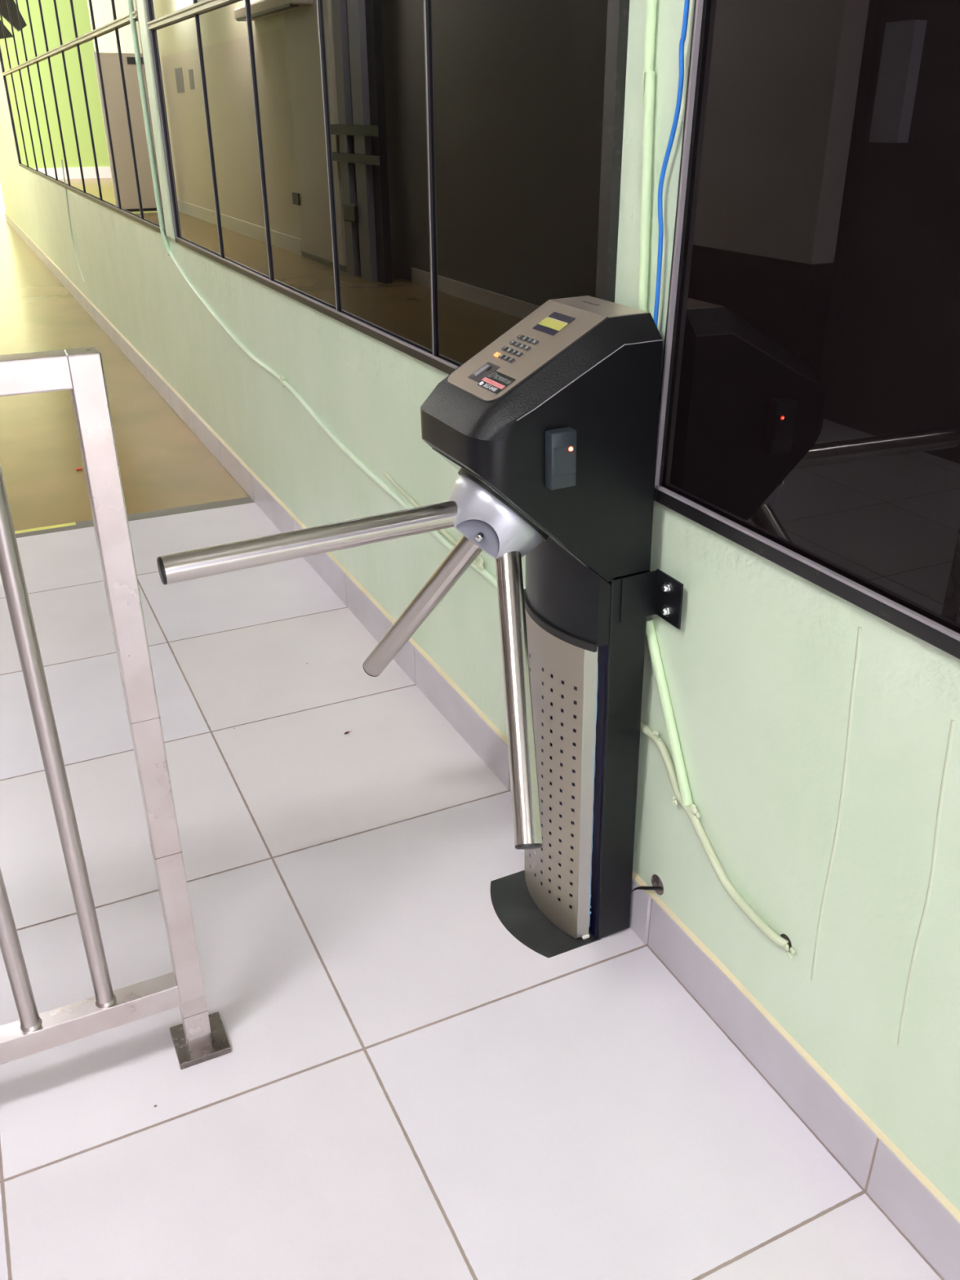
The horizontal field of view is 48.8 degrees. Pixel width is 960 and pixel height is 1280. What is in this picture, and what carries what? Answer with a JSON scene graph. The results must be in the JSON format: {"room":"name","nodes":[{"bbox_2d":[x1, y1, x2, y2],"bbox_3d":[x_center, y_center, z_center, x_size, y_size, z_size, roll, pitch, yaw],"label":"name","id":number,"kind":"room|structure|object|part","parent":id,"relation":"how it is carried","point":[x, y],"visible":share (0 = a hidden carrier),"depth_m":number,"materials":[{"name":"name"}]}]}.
{"room":"building entrance hallway","nodes":[
{"label":"building entrance hallway","id":0,"kind":"room"},
{"bbox_2d":[0,206,943,1279],"bbox_3d":[-6.251,-2.451,8.052,6.100,0.050,42.000,-12,29,-23],"label":"floor","id":1,"kind":"structure","parent":0,"point":[406,1088],"depth_m":1.79,"materials":[{"name":"tile"}]},
{"bbox_2d":[14,522,75,533],"bbox_3d":[-1.647,-0.388,3.812,0.365,0.006,0.030,-12,29,-23],"label":"trim","id":2,"kind":"structure","parent":1,"relation":"on","point":[70,523],"depth_m":3.84,"materials":[{"name":"yellow paint"}]},
{"bbox_2d":[0,346,231,1069],"bbox_3d":[-1.155,0.312,1.166,1.636,1.100,0.084,-12,29,-23],"label":"handrail","id":3,"kind":"object","parent":1,"relation":"on","point":[201,1037],"visible":1,"depth_m":1.43,"materials":[{"name":"grey metal"}]},
{"bbox_3d":[-1.175,-0.158,0.920,1.558,0.039,0.038,-12,29,-23],"label":"rail","id":4,"kind":"part","parent":3,"relation":"part of","materials":[{"name":"white metal"}]},
{"bbox_3d":[-1.153,0.691,1.351,1.518,0.041,0.035,-12,29,-23],"label":"rail","id":5,"kind":"part","parent":3,"relation":"part of","materials":[{"name":"white metal"}]},
{"bbox_3d":[-0.455,0.155,1.461,0.038,1.090,0.038,-12,29,-23],"label":"post","id":6,"kind":"part","parent":3,"relation":"part of","materials":[{"name":"white metal"}]},
{"bbox_3d":[-0.451,0.645,1.708,0.080,0.012,0.084,-12,29,-23],"label":"foot plate","id":7,"kind":"part","parent":3,"relation":"part of","materials":[{"name":"metal"}]},
{"bbox_2d":[15,497,253,537],"bbox_3d":[-3.586,0.050,2.962,6.000,0.011,0.072,-12,29,-23],"label":"trim","id":8,"kind":"structure","parent":1,"relation":"on","point":[133,517],"depth_m":3.98,"materials":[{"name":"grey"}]},
{"bbox_2d":[156,295,683,958],"bbox_3d":[-0.039,0.056,1.677,0.682,1.097,0.558,6,27,13],"label":"turnstile","id":9,"kind":"object","parent":1,"relation":"on","point":[549,430],"visible":1,"depth_m":1.54,"materials":[{"name":"black metal"}]},
{"bbox_3d":[-0.217,-0.143,1.490,0.452,0.039,0.039,-14,29,-22],"label":"arm","id":10,"kind":"part","parent":9,"relation":"part of","materials":[{"name":"grey metal"}]},
{"bbox_3d":[-0.094,-0.064,1.799,0.039,0.452,0.039,-28,77,-42],"label":"arm","id":11,"kind":"part","parent":9,"relation":"part of","materials":[{"name":"grey metal"}]},
{"bbox_3d":[0.036,-0.204,1.594,0.126,0.125,0.168,-13,29,-22],"label":"hub seat","id":12,"kind":"part","parent":9,"relation":"part of","materials":[{"name":"silver metal"}]},
{"bbox_3d":[0.046,-0.199,1.603,0.176,0.169,0.196,-13,29,-22],"label":"underside panel","id":13,"kind":"part","parent":9,"relation":"part of","materials":[{"name":"grey"}]},
{"bbox_3d":[0.053,0.065,1.519,0.039,0.452,0.039,-3,-16,-3],"label":"arm","id":14,"kind":"part","parent":9,"relation":"part of","materials":[{"name":"grey metal"}]},
{"bbox_3d":[0.060,-0.412,1.504,0.178,0.099,0.168,-13,29,-22],"label":"control plate","id":15,"kind":"part","parent":9,"relation":"part of","materials":[{"name":"beige"}]},
{"bbox_3d":[0.105,0.510,1.986,0.143,0.004,0.232,-13,29,-22],"label":"plate","id":16,"kind":"part","parent":9,"relation":"part of","materials":[{"name":"black metal"}]},
{"bbox_3d":[0.169,-0.482,1.528,0.068,0.002,0.167,-13,29,-22],"label":"plate","id":17,"kind":"part","parent":9,"relation":"part of","materials":[{"name":"grey metal"}]},
{"bbox_2d":[0,0,959,1211],"bbox_3d":[-2.032,-3.033,5.752,0.153,3.000,21.100,-12,29,-23],"label":"wall","id":18,"kind":"structure","parent":0,"point":[819,735],"depth_m":1.54,"materials":[{"name":"green paint"}]},
{"bbox_2d":[61,160,84,282],"bbox_3d":[-3.008,-3.086,7.804,0.011,0.831,0.309,-12,29,-23],"label":"cable","id":19,"kind":"object","parent":18,"relation":"attached to","point":[61,160],"visible":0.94,"depth_m":7.91,"materials":[{"name":"green paint"}]},
{"bbox_2d":[0,0,166,235],"bbox_3d":[-3.042,-4.062,7.418,0.066,1.634,7.890,-12,29,-23],"label":"window","id":20,"kind":"structure","parent":18,"relation":"in","point":[69,70],"depth_m":6.14,"materials":[{"name":"glass"}]},
{"bbox_3d":[-4.545,-5.437,10.202,0.006,1.584,0.930,-12,29,-23],"label":"pane","id":21,"kind":"part","parent":20,"relation":"part of","materials":[{"name":"clear glass"}]},
{"bbox_3d":[-4.143,-5.065,9.451,0.006,1.584,0.930,-12,29,-23],"label":"pane","id":22,"kind":"part","parent":20,"relation":"part of","materials":[{"name":"clear glass"}]},
{"bbox_3d":[-3.769,-4.718,8.752,0.006,1.584,0.800,-12,29,-23],"label":"pane","id":23,"kind":"part","parent":20,"relation":"part of","materials":[{"name":"clear glass"}]},
{"bbox_3d":[-3.423,-4.398,8.106,0.006,1.584,0.800,-12,29,-23],"label":"pane","id":24,"kind":"part","parent":20,"relation":"part of","materials":[{"name":"clear glass"}]},
{"bbox_3d":[-3.077,-4.077,7.460,0.006,1.584,0.800,-12,29,-23],"label":"pane","id":25,"kind":"part","parent":20,"relation":"part of","materials":[{"name":"clear glass"}]},
{"bbox_3d":[-2.724,-3.751,6.801,0.006,1.584,0.830,-12,29,-23],"label":"pane","id":26,"kind":"part","parent":20,"relation":"part of","materials":[{"name":"clear glass"}]},
{"bbox_3d":[-2.385,-3.437,6.167,0.006,1.584,0.740,-12,29,-23],"label":"pane","id":27,"kind":"part","parent":20,"relation":"part of","materials":[{"name":"clear glass"}]},
{"bbox_3d":[-2.074,-3.149,5.587,0.006,1.584,0.698,-12,29,-23],"label":"pane","id":28,"kind":"part","parent":20,"relation":"part of","materials":[{"name":"clear glass"}]},
{"bbox_3d":[-1.776,-2.873,5.031,0.006,1.584,0.677,-12,29,-23],"label":"pane","id":29,"kind":"part","parent":20,"relation":"part of","materials":[{"name":"clear glass"}]},
{"bbox_3d":[-1.495,-2.613,4.505,0.006,1.584,0.625,-12,29,-23],"label":"pane","id":30,"kind":"part","parent":20,"relation":"part of","materials":[{"name":"clear glass"}]},
{"bbox_2d":[127,0,171,255],"bbox_3d":[-1.404,-2.682,4.220,0.028,2.167,0.140,-17,31,-29],"label":"conduit pipe","id":31,"kind":"object","parent":18,"relation":"attached to","point":[131,7],"visible":0.98,"depth_m":4.47,"materials":[{"name":"green"}]},
{"bbox_2d":[136,0,174,239],"bbox_3d":[-1.319,-2.670,4.045,0.022,2.132,0.145,-12,29,-23],"label":"trim","id":32,"kind":"structure","parent":18,"relation":"attached to","point":[141,7],"depth_m":4.29,"materials":[{"name":"green paint"}]},
{"bbox_2d":[168,251,497,589],"bbox_3d":[-0.610,-0.861,3.321,0.020,0.405,3.605,-12,29,-23],"label":"cable","id":33,"kind":"object","parent":18,"relation":"attached to","point":[439,537],"visible":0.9,"depth_m":3.02,"materials":[{"name":"green paint"}]},
{"bbox_2d":[145,0,629,374],"bbox_3d":[-0.526,-1.729,2.721,0.066,1.642,3.403,-12,29,-23],"label":"window","id":34,"kind":"structure","parent":18,"relation":"in","point":[421,177],"depth_m":2.21,"materials":[{"name":"glass"}]},
{"bbox_3d":[-1.092,-2.236,3.755,0.006,1.592,0.778,-12,29,-23],"label":"pane","id":35,"kind":"part","parent":34,"relation":"part of","materials":[{"name":"clear glass"}]},
{"bbox_3d":[-0.784,-1.951,3.180,0.006,1.592,0.645,-12,29,-23],"label":"pane","id":36,"kind":"part","parent":34,"relation":"part of","materials":[{"name":"clear glass"}]},
{"bbox_3d":[-0.507,-1.695,2.663,0.006,1.592,0.635,-12,29,-23],"label":"pane","id":37,"kind":"part","parent":34,"relation":"part of","materials":[{"name":"clear glass"}]},
{"bbox_3d":[-0.233,-1.441,2.151,0.006,1.592,0.633,-12,29,-23],"label":"pane","id":38,"kind":"part","parent":34,"relation":"part of","materials":[{"name":"clear glass"}]},
{"bbox_3d":[0.045,-1.183,1.632,0.006,1.592,0.652,-12,29,-23],"label":"pane","id":39,"kind":"part","parent":34,"relation":"part of","materials":[{"name":"clear glass"}]},
{"bbox_2d":[382,471,477,565],"bbox_3d":[-0.035,-0.189,2.320,0.011,0.105,0.951,-12,29,-23],"label":"conduit","id":40,"kind":"object","parent":18,"relation":"attached to","point":[443,531],"visible":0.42,"depth_m":2.55,"materials":[{"name":"green"}]},
{"bbox_2d":[4,212,959,1279],"bbox_3d":[-2.139,-1.763,6.447,0.016,0.108,21.098,-12,29,-23],"label":"baseboard","id":41,"kind":"structure","parent":18,"relation":"attached to","point":[929,1226],"depth_m":1.73,"materials":[{"name":"tile"}]},
{"bbox_2d":[5,213,959,1222],"bbox_3d":[-2.091,-1.772,6.333,0.013,0.012,20.880,-12,29,-23],"label":"trim","id":42,"kind":"structure","parent":18,"relation":"attached to","point":[911,1166],"depth_m":1.75,"materials":[{"name":"beige tile"}]},
{"bbox_2d":[637,0,657,311],"bbox_3d":[0.225,-1.251,1.158,0.014,2.090,0.048,-12,29,-23],"label":"conduit pipe","id":43,"kind":"object","parent":18,"relation":"attached to","point":[648,74],"visible":0.84,"depth_m":1.44,"materials":[{"name":"green"}]},
{"bbox_2d":[631,885,662,891],"bbox_3d":[0.297,0.445,1.870,0.020,0.072,0.097,-20,32,-33],"label":"power cable","id":44,"kind":"object","parent":18,"relation":"attached to","point":[640,887],"visible":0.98,"depth_m":1.85,"materials":[{"name":"black plastic"}]},
{"bbox_2d":[651,874,663,895],"bbox_3d":[0.309,0.426,1.845,0.001,0.037,0.037,-12,29,-23],"label":"hole","id":45,"kind":"object","parent":18,"relation":"attached to","point":[655,880],"depth_m":1.84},
{"bbox_2d":[645,619,693,805],"bbox_3d":[0.299,0.116,1.686,0.017,0.268,0.161,-12,29,-22],"label":"pipe stub","id":46,"kind":"object","parent":18,"relation":"attached to","point":[651,634],"visible":0.95,"depth_m":1.68,"materials":[{"name":"green"}]},
{"bbox_2d":[653,0,689,326],"bbox_3d":[0.249,-0.962,1.240,0.009,1.500,0.047,-12,29,-23],"label":"cable","id":47,"kind":"object","parent":18,"relation":"attached to","point":[686,2],"visible":0.8,"depth_m":1.40,"materials":[{"name":"blue plastic"}]},
{"bbox_2d":[640,720,795,959],"bbox_3d":[0.346,0.283,1.667,0.023,0.189,0.473,-12,29,-23],"label":"cable","id":48,"kind":"object","parent":18,"relation":"attached to","point":[782,940],"visible":0.98,"depth_m":1.65,"materials":[{"name":"green plastic"}]},
{"bbox_2d":[653,0,959,659],"bbox_3d":[1.386,0.057,-0.836,0.062,1.682,5.125,-12,29,-23],"label":"window","id":49,"kind":"structure","parent":18,"relation":"in","point":[809,420],"depth_m":1.21,"materials":[{"name":"glass"}]}
]}

